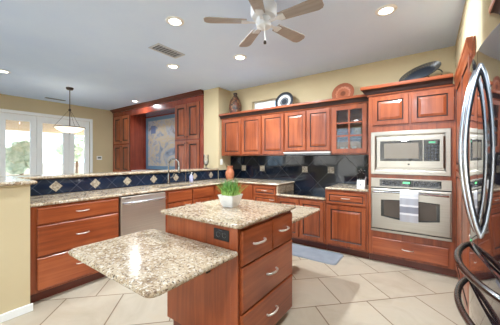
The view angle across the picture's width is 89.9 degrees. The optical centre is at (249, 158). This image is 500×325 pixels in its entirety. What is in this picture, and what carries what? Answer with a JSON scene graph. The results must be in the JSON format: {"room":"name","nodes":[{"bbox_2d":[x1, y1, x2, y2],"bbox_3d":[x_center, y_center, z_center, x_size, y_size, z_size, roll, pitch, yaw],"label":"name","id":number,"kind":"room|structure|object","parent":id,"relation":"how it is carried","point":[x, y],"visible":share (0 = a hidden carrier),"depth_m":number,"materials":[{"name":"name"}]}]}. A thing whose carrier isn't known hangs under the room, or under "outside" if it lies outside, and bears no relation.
{"room":"kitchen","nodes":[
{"label":"kitchen","id":0,"kind":"room"},
{"bbox_2d":[0,94,118,172],"bbox_3d":[-6.100,-0.065,4.837,0.150,2.750,7.585,0,0,36],"label":"wall","id":1,"kind":"structure","parent":0,"point":[102,119],"depth_m":7.03,"materials":[{"name":"beige paint"}]},
{"bbox_2d":[0,112,36,175],"bbox_3d":[-5.387,0.125,5.818,0.070,2.330,0.650,0,0,36],"label":"door","id":2,"kind":"structure","parent":1,"relation":"in","point":[3,116],"depth_m":5.82,"materials":[{"name":"white paint"}]},
{"bbox_2d":[0,109,92,172],"bbox_3d":[-5.613,0.100,5.359,0.033,2.420,4.100,0,0,36],"label":"trim","id":3,"kind":"structure","parent":1,"relation":"attached to","point":[1,110],"depth_m":6.58,"materials":[{"name":"white paint"}]},
{"bbox_2d":[37,116,68,174],"bbox_3d":[-5.002,0.125,6.357,0.070,2.330,0.665,0,0,36],"label":"door","id":4,"kind":"structure","parent":1,"relation":"in","point":[40,120],"depth_m":6.25,"materials":[{"name":"white paint"}]},
{"bbox_2d":[69,120,88,173],"bbox_3d":[-4.665,0.125,6.829,0.070,2.330,0.485,0,0,36],"label":"door","id":5,"kind":"structure","parent":1,"relation":"in","point":[84,124],"depth_m":6.77,"materials":[{"name":"white paint"}]},
{"bbox_2d":[0,170,210,313],"bbox_3d":[-1.880,0.765,2.887,0.825,1.090,4.914,0,0,36],"label":"wall","id":6,"kind":"structure","parent":0,"point":[14,200],"depth_m":2.08,"materials":[{"name":"beige paint"}]},
{"bbox_2d":[0,303,32,322],"bbox_3d":[-2.419,1.276,1.403,0.018,0.065,1.872,0,0,36],"label":"baseboard","id":7,"kind":"structure","parent":6,"relation":"attached to","point":[25,309],"depth_m":2.07,"materials":[{"name":"white paint"}]},
{"bbox_2d":[0,168,218,185],"bbox_3d":[-1.906,0.202,2.900,0.968,0.032,4.905,0,0,36],"label":"countertop","id":8,"kind":"structure","parent":6,"relation":"on","point":[27,179],"depth_m":2.93,"materials":[{"name":"stone"}]},
{"bbox_2d":[203,155,208,168],"bbox_3d":[-0.864,0.051,4.917,0.104,0.270,0.104,0,0,36],"label":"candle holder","id":9,"kind":"object","parent":8,"relation":"on","point":[205,163],"visible":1,"depth_m":4.91,"materials":[{"name":"glass"}]},
{"bbox_2d":[30,170,225,195],"bbox_3d":[-1.418,0.308,3.926,0.032,0.171,3.422,0,0,36],"label":"backsplash","id":10,"kind":"structure","parent":6,"relation":"attached to","point":[60,185],"depth_m":3.33,"materials":[{"name":"blue tile"}]},
{"bbox_2d":[120,191,163,196],"bbox_3d":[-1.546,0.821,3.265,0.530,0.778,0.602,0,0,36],"label":"control panel","id":11,"kind":"object","parent":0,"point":[161,191],"depth_m":3.09,"materials":[{"name":"silver plastic"}]},
{"bbox_2d":[204,87,230,178],"bbox_3d":[-0.646,-0.065,5.355,0.415,2.750,0.534,0,0,36],"label":"wall","id":12,"kind":"structure","parent":0,"point":[216,100],"depth_m":5.13,"materials":[{"name":"beige paint"}]},
{"bbox_2d":[218,194,242,207],"bbox_3d":[-0.164,0.346,2.102,0.160,0.098,0.160,0,0,32],"label":"pot","id":13,"kind":"object","parent":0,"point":[227,200],"depth_m":2.05,"materials":[{"name":"white ceramic"}]},
{"bbox_2d":[0,0,464,109],"bbox_3d":[-2.457,-1.500,2.307,9.120,0.120,8.100,0,0,36],"label":"ceiling","id":14,"kind":"structure","parent":0,"point":[99,49],"depth_m":3.09,"materials":[{"name":"paint"}]},
{"bbox_2d":[0,69,10,72],"bbox_3d":[-4.042,-1.434,4.096,0.190,0.012,0.190,0,0,36],"label":"recessed light","id":15,"kind":"object","parent":14,"relation":"in","point":[1,70],"visible":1,"depth_m":4.10,"materials":[{"name":"white paint"}]},
{"bbox_2d":[53,87,85,133],"bbox_3d":[-3.640,-0.970,5.056,0.534,0.940,0.534,0,0,36],"label":"pendant lamp","id":16,"kind":"object","parent":14,"relation":"hanging from","point":[69,129],"visible":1,"depth_m":4.97,"materials":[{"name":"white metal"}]},
{"bbox_2d":[148,43,184,58],"bbox_3d":[-1.102,-1.435,3.336,0.210,0.010,0.420,0,0,36],"label":"ceiling vent","id":17,"kind":"object","parent":14,"relation":"in","point":[158,47],"visible":1,"depth_m":3.31,"materials":[{"name":"grey metal"}]},
{"bbox_2d":[167,64,178,68],"bbox_3d":[-1.192,-1.434,3.876,0.190,0.012,0.190,0,0,36],"label":"recessed light","id":18,"kind":"object","parent":14,"relation":"in","point":[174,66],"visible":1,"depth_m":3.87,"materials":[{"name":"white paint"}]},
{"bbox_2d":[165,16,183,25],"bbox_3d":[-0.783,-1.434,2.612,0.190,0.012,0.190,0,0,36],"label":"recessed light","id":19,"kind":"object","parent":14,"relation":"in","point":[172,20],"visible":1,"depth_m":2.60,"materials":[{"name":"white paint"}]},
{"bbox_2d":[233,54,246,59],"bbox_3d":[-0.141,-1.434,3.534,0.190,0.012,0.190,0,0,36],"label":"recessed light","id":20,"kind":"object","parent":14,"relation":"in","point":[238,56],"visible":1,"depth_m":3.52,"materials":[{"name":"white paint"}]},
{"bbox_2d":[204,0,323,46],"bbox_3d":[0.152,-1.212,2.185,0.974,0.454,1.006,0,0,36],"label":"ceiling fan","id":21,"kind":"object","parent":14,"relation":"hanging from","point":[263,12],"visible":1,"depth_m":2.14,"materials":[{"name":"white"}]},
{"bbox_2d":[375,4,396,15],"bbox_3d":[1.314,-1.434,2.419,0.190,0.012,0.190,0,0,36],"label":"recessed light","id":22,"kind":"object","parent":14,"relation":"in","point":[387,9],"visible":1,"depth_m":2.41,"materials":[{"name":"white paint"}]},
{"bbox_2d":[0,243,465,324],"bbox_3d":[-2.457,1.360,2.307,9.120,0.100,8.100,0,0,36],"label":"floor","id":23,"kind":"structure","parent":0,"point":[356,290],"depth_m":2.30,"materials":[{"name":"tile"}]},
{"bbox_2d":[30,197,118,303],"bbox_3d":[-1.926,0.869,2.674,0.619,0.881,0.788,0,0,36],"label":"base cabinet","id":24,"kind":"object","parent":23,"relation":"on","point":[56,229],"visible":0.77,"depth_m":2.41,"materials":[{"name":"brown wood"}]},
{"bbox_2d":[30,178,294,206],"bbox_3d":[-0.806,0.411,3.487,1.495,0.030,3.416,0,0,36],"label":"countertop","id":25,"kind":"structure","parent":24,"relation":"on","point":[35,201],"depth_m":3.09,"materials":[{"name":"stone"}]},
{"bbox_2d":[167,158,180,183],"bbox_3d":[-1.186,0.192,3.922,0.262,0.406,0.126,0,0,36],"label":"kitchen faucet","id":26,"kind":"object","parent":25,"relation":"on","point":[170,160],"visible":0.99,"depth_m":3.93,"materials":[{"name":"silver metal"}]},
{"bbox_2d":[225,166,233,178],"bbox_3d":[-0.395,0.266,4.902,0.172,0.260,0.172,0,0,36],"label":"clay vase","id":27,"kind":"object","parent":25,"relation":"on","point":[229,173],"visible":0.94,"depth_m":4.84,"materials":[{"name":"ceramic"}]},
{"bbox_2d":[119,191,165,236],"bbox_3d":[-1.504,0.869,3.235,0.633,0.873,0.602,0,0,36],"label":"dishwasher","id":28,"kind":"object","parent":23,"relation":"on","point":[139,212],"visible":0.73,"depth_m":3.05,"materials":[{"name":"silver metal"}]},
{"bbox_2d":[110,89,203,171],"bbox_3d":[-2.413,-0.064,6.507,3.830,2.747,0.573,0,0,36],"label":"tall cabinet","id":29,"kind":"object","parent":23,"relation":"on","point":[129,125],"visible":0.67,"depth_m":6.19,"materials":[{"name":"brown wood"}]},
{"bbox_2d":[146,114,174,169],"bbox_3d":[-2.395,-0.440,6.799,1.480,1.460,0.020,0,0,36],"label":"painting","id":30,"kind":"object","parent":29,"relation":"in","point":[160,130],"visible":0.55,"depth_m":6.83,"materials":[{"name":"blue"}]},
{"bbox_2d":[164,185,213,231],"bbox_3d":[-1.070,0.869,3.873,0.618,0.881,0.930,0,0,36],"label":"base cabinet","id":31,"kind":"object","parent":23,"relation":"on","point":[180,197],"visible":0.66,"depth_m":3.63,"materials":[{"name":"brown wood"}]},
{"bbox_2d":[68,199,319,324],"bbox_3d":[-0.123,0.853,2.175,0.933,0.913,2.202,0,0,36],"label":"kitchen island","id":32,"kind":"object","parent":23,"relation":"on","point":[254,287],"depth_m":1.66,"materials":[{"name":"brown wood"}]},
{"bbox_2d":[214,228,228,241],"bbox_3d":[-0.185,0.489,1.615,0.132,0.072,0.006,0,0,36],"label":"outlet plate","id":33,"kind":"object","parent":32,"relation":"attached to","point":[220,234],"depth_m":1.61,"materials":[{"name":"black plastic"}]},
{"bbox_2d":[216,178,247,207],"bbox_3d":[-0.160,0.274,2.109,0.293,0.243,0.325,0,0,32],"label":"potted grass","id":34,"kind":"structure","parent":32,"relation":"on","point":[230,196],"depth_m":2.06,"materials":[{"name":"white ceramic"}]},
{"bbox_2d":[214,184,222,199],"bbox_3d":[-0.649,0.869,4.462,0.619,0.881,0.512,0,0,36],"label":"base cabinet","id":35,"kind":"object","parent":23,"relation":"on","point":[216,191],"visible":0.04,"depth_m":4.14,"materials":[{"name":"brown wood"}]},
{"bbox_2d":[236,183,253,199],"bbox_3d":[0.053,0.869,4.617,0.412,0.881,0.585,0,0,36],"label":"base cabinet","id":36,"kind":"object","parent":23,"relation":"on","point":[248,192],"visible":0.13,"depth_m":4.33,"materials":[{"name":"brown wood"}]},
{"bbox_2d":[254,184,276,202],"bbox_3d":[0.395,0.869,4.350,0.447,0.881,0.623,0,0,36],"label":"base cabinet","id":37,"kind":"object","parent":23,"relation":"on","point":[265,193],"visible":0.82,"depth_m":4.11,"materials":[{"name":"brown wood"}]},
{"bbox_2d":[277,196,326,249],"bbox_3d":[0.909,0.949,4.005,0.785,0.721,0.587,0,0,36],"label":"base cabinet","id":38,"kind":"object","parent":23,"relation":"on","point":[310,230],"visible":0.59,"depth_m":3.68,"materials":[{"name":"brown wood"}]},
{"bbox_2d":[276,193,325,199],"bbox_3d":[0.904,0.570,4.002,0.785,0.032,0.595,0,0,36],"label":"countertop","id":39,"kind":"structure","parent":38,"relation":"on","point":[279,194],"depth_m":3.74,"materials":[{"name":"stone"}]},
{"bbox_2d":[277,183,293,193],"bbox_3d":[0.601,0.490,4.229,0.022,0.126,0.577,0,0,36],"label":"granite riser","id":40,"kind":"object","parent":39,"relation":"on","point":[287,187],"visible":0.79,"depth_m":4.20,"materials":[{"name":"beige stone"}]},
{"bbox_2d":[281,190,324,196],"bbox_3d":[0.929,0.550,4.012,0.744,0.007,0.500,0,0,36],"label":"cooktop","id":41,"kind":"object","parent":39,"relation":"in","point":[293,192],"visible":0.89,"depth_m":3.97,"materials":[{"name":"black glass"}]},
{"bbox_2d":[292,243,343,264],"bbox_3d":[0.820,1.302,3.481,0.850,0.015,0.420,0,0,36],"label":"floor mat","id":42,"kind":"object","parent":23,"relation":"on","point":[319,255],"visible":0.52,"depth_m":3.39,"materials":[{"name":"fabric"}]},
{"bbox_2d":[326,189,368,258],"bbox_3d":[1.448,0.869,3.598,0.556,0.881,0.623,0,0,36],"label":"base cabinet","id":43,"kind":"object","parent":23,"relation":"on","point":[347,212],"visible":0.96,"depth_m":3.37,"materials":[{"name":"brown wood"}]},
{"bbox_2d":[325,184,368,191],"bbox_3d":[1.456,0.411,3.607,0.554,0.030,0.593,0,0,36],"label":"countertop","id":44,"kind":"structure","parent":43,"relation":"on","point":[346,187],"depth_m":3.48,"materials":[{"name":"stone"}]},
{"bbox_2d":[357,169,365,188],"bbox_3d":[1.525,0.265,3.418,0.096,0.261,0.135,0,0,36],"label":"knife block","id":45,"kind":"object","parent":44,"relation":"on","point":[361,182],"visible":1,"depth_m":3.38,"materials":[{"name":"white ceramic"}]},
{"bbox_2d":[360,73,457,276],"bbox_3d":[1.995,0.197,3.190,0.970,2.224,0.651,0,0,36],"label":"tall cabinet","id":46,"kind":"object","parent":23,"relation":"on","point":[427,102],"visible":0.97,"depth_m":2.92,"materials":[{"name":"brown wood"}]},
{"bbox_2d":[371,128,450,175],"bbox_3d":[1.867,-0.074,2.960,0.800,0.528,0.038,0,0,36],"label":"microwave","id":47,"kind":"object","parent":46,"relation":"in","point":[426,152],"visible":1,"depth_m":2.92,"materials":[{"name":"silver metal"}]},
{"bbox_2d":[371,178,451,241],"bbox_3d":[1.847,0.571,2.925,0.808,0.668,0.118,0,0,36],"label":"wall oven","id":48,"kind":"object","parent":46,"relation":"in","point":[434,196],"visible":0.87,"depth_m":2.89,"materials":[{"name":"silver metal"}]},
{"bbox_2d":[400,191,417,222],"bbox_3d":[1.829,0.547,2.881,0.180,0.355,0.048,0,0,36],"label":"dish towel","id":49,"kind":"object","parent":48,"relation":"hanging from","point":[408,199],"visible":1,"depth_m":2.87,"materials":[{"name":"white fabric"}]},
{"bbox_2d":[399,61,442,81],"bbox_3d":[2.135,-1.009,3.139,0.466,0.376,0.112,0,0,30],"label":"oval tray","id":50,"kind":"object","parent":46,"relation":"on","point":[424,70],"visible":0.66,"depth_m":3.13,"materials":[{"name":"black metal"}]},
{"bbox_2d":[454,36,475,314],"bbox_3d":[1.908,0.217,2.251,0.050,2.184,1.142,0,0,36],"label":"tall cabinet","id":51,"kind":"object","parent":23,"relation":"on","point":[461,77],"visible":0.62,"depth_m":2.17,"materials":[{"name":"brown wood"}]},
{"bbox_2d":[454,23,499,324],"bbox_3d":[1.221,0.422,0.846,0.821,1.774,0.910,0,0,33],"label":"refrigerator","id":52,"kind":"object","parent":23,"relation":"on","point":[479,127],"visible":1,"depth_m":0.96,"materials":[{"name":"grey metal"}]},
{"bbox_2d":[231,46,454,185],"bbox_3d":[1.437,-0.065,4.104,4.470,2.750,0.150,0,0,36],"label":"wall","id":53,"kind":"structure","parent":0,"point":[320,86],"depth_m":3.94,"materials":[{"name":"beige paint"}]},
{"bbox_2d":[222,118,241,155],"bbox_3d":[-0.275,-0.443,5.021,0.518,0.755,0.336,0,0,36],"label":"upper cabinet","id":54,"kind":"object","parent":53,"relation":"attached to","point":[231,128],"visible":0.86,"depth_m":4.87,"materials":[{"name":"brown wood"}]},
{"bbox_2d":[229,93,241,112],"bbox_3d":[-0.298,-1.079,5.072,0.260,0.518,0.259,0,0,36],"label":"vase","id":55,"kind":"object","parent":54,"relation":"on","point":[235,105],"visible":0.77,"depth_m":4.98,"materials":[{"name":"ceramic"}]},
{"bbox_2d":[219,94,368,119],"bbox_3d":[0.524,-0.839,4.220,2.766,0.105,0.076,0,0,36],"label":"crown molding","id":56,"kind":"structure","parent":54,"relation":"attached to","point":[362,98],"depth_m":4.00,"materials":[{"name":"brown wood"}]},
{"bbox_2d":[242,115,267,155],"bbox_3d":[0.119,-0.443,4.740,0.445,0.755,0.336,0,0,36],"label":"upper cabinet","id":57,"kind":"object","parent":53,"relation":"attached to","point":[251,126],"visible":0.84,"depth_m":4.60,"materials":[{"name":"brown wood"}]},
{"bbox_2d":[254,99,275,108],"bbox_3d":[0.436,-0.996,4.862,0.820,0.292,0.040,0,0,36],"label":"window","id":58,"kind":"structure","parent":53,"relation":"in","point":[262,102],"depth_m":4.99,"materials":[{"name":"white paint"}]},
{"bbox_2d":[262,112,284,155],"bbox_3d":[0.486,-0.443,4.478,0.453,0.755,0.336,0,0,36],"label":"upper cabinet","id":59,"kind":"object","parent":53,"relation":"attached to","point":[273,125],"visible":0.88,"depth_m":4.33,"materials":[{"name":"brown wood"}]},
{"bbox_2d":[275,92,292,105],"bbox_3d":[0.616,-1.000,4.408,0.350,0.358,0.170,0,0,36],"label":"plate","id":60,"kind":"object","parent":59,"relation":"on","point":[285,98],"visible":0.65,"depth_m":4.40,"materials":[{"name":"ceramic"}]},
{"bbox_2d":[230,155,368,191],"bbox_3d":[0.722,0.245,4.507,2.788,0.614,0.014,0,0,36],"label":"tile backsplash","id":61,"kind":"structure","parent":53,"relation":"attached to","point":[309,173],"depth_m":4.32,"materials":[{"name":"tile"}]},
{"bbox_2d":[284,151,330,155],"bbox_3d":[0.981,-0.086,4.104,0.780,0.056,0.360,0,0,36],"label":"range hood","id":62,"kind":"object","parent":53,"relation":"attached to","point":[325,152],"visible":0.9,"depth_m":4.00,"materials":[{"name":"grey metal"}]},
{"bbox_2d":[285,107,330,151],"bbox_3d":[0.991,-0.468,4.118,0.784,0.705,0.336,0,0,36],"label":"upper cabinet","id":63,"kind":"object","parent":53,"relation":"attached to","point":[309,130],"visible":0.86,"depth_m":3.96,"materials":[{"name":"brown wood"}]},
{"bbox_2d":[331,102,368,154],"bbox_3d":[1.536,-0.443,3.728,0.552,0.755,0.336,0,0,36],"label":"upper cabinet","id":64,"kind":"object","parent":53,"relation":"attached to","point":[344,117],"visible":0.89,"depth_m":3.71,"materials":[{"name":"brown wood"}]},
{"bbox_2d":[332,83,353,97],"bbox_3d":[1.430,-0.990,3.828,0.330,0.339,0.168,0,0,36],"label":"plate","id":65,"kind":"object","parent":64,"relation":"on","point":[344,89],"visible":0.62,"depth_m":3.81,"materials":[{"name":"ceramic"}]},
{"bbox_2d":[337,131,351,134],"bbox_3d":[1.435,-0.377,3.817,0.220,0.075,0.220,0,0,36],"label":"bowl","id":66,"kind":"object","parent":64,"relation":"on","point":[339,132],"visible":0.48,"depth_m":3.74,"materials":[{"name":"white ceramic"}]},
{"bbox_2d":[337,118,367,123],"bbox_3d":[1.546,-0.564,3.743,0.510,0.018,0.269,0,0,36],"label":"shelf","id":67,"kind":"object","parent":64,"relation":"attached to","point":[351,120],"depth_m":3.70,"materials":[{"name":"brown wood"}]},
{"bbox_2d":[337,135,367,138],"bbox_3d":[1.546,-0.329,3.743,0.510,0.018,0.269,0,0,36],"label":"shelf","id":68,"kind":"object","parent":64,"relation":"attached to","point":[351,137],"depth_m":3.73,"materials":[{"name":"brown wood"}]},
{"bbox_2d":[353,126,361,134],"bbox_3d":[1.606,-0.404,3.695,0.170,0.130,0.170,0,0,36],"label":"bowl","id":69,"kind":"object","parent":64,"relation":"on","point":[356,130],"visible":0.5,"depth_m":3.63,"materials":[{"name":"white ceramic"}]},
{"bbox_2d":[455,0,499,71],"bbox_3d":[2.335,-0.065,2.159,0.748,2.750,1.969,0,0,36],"label":"wall","id":70,"kind":"structure","parent":0,"point":[476,20],"depth_m":1.75,"materials":[{"name":"beige paint"}]},
{"bbox_2d":[489,0,499,14],"bbox_3d":[1.284,-0.732,0.702,0.674,0.384,1.574,0,0,36],"label":"upper cabinet","id":71,"kind":"object","parent":70,"relation":"attached to","point":[494,7],"visible":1,"depth_m":1.46,"materials":[{"name":"brown wood"}]},
{"label":"outside","id":72,"kind":"structure","parent":0,"visible":0},
{"bbox_3d":[-11.005,1.380,10.314,14.100,0.100,20.000,0,0,36],"label":"ground","id":73,"kind":"structure","parent":72,"visible":0},
{"bbox_2d":[6,137,29,174],"bbox_3d":[-9.989,0.186,10.795,1.174,2.295,1.378,0,0,36],"label":"tree","id":74,"kind":"object","parent":73,"relation":"on","point":[18,152],"visible":0.67,"depth_m":10.55,"materials":[{"name":"green plant"}]},
{"bbox_2d":[6,162,83,175],"bbox_3d":[-12.465,0.770,11.970,0.200,1.120,17.000,0,0,36],"label":"wall","id":75,"kind":"structure","parent":73,"relation":"on","point":[48,168],"depth_m":13.94,"materials":[{"name":"stone"}]},
{"bbox_2d":[55,135,83,172],"bbox_3d":[-9.169,-0.049,13.118,1.352,2.764,1.568,0,0,5],"label":"tree","id":76,"kind":"object","parent":73,"relation":"on","point":[79,139],"visible":0.48,"depth_m":12.80,"materials":[{"name":"green plant"}]},
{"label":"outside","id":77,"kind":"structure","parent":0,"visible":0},
{"bbox_2d":[4,112,86,134],"bbox_3d":[-8.105,-1.250,7.630,6.340,0.120,11.000,0,0,36],"label":"roof","id":78,"kind":"structure","parent":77,"point":[12,125],"depth_m":9.46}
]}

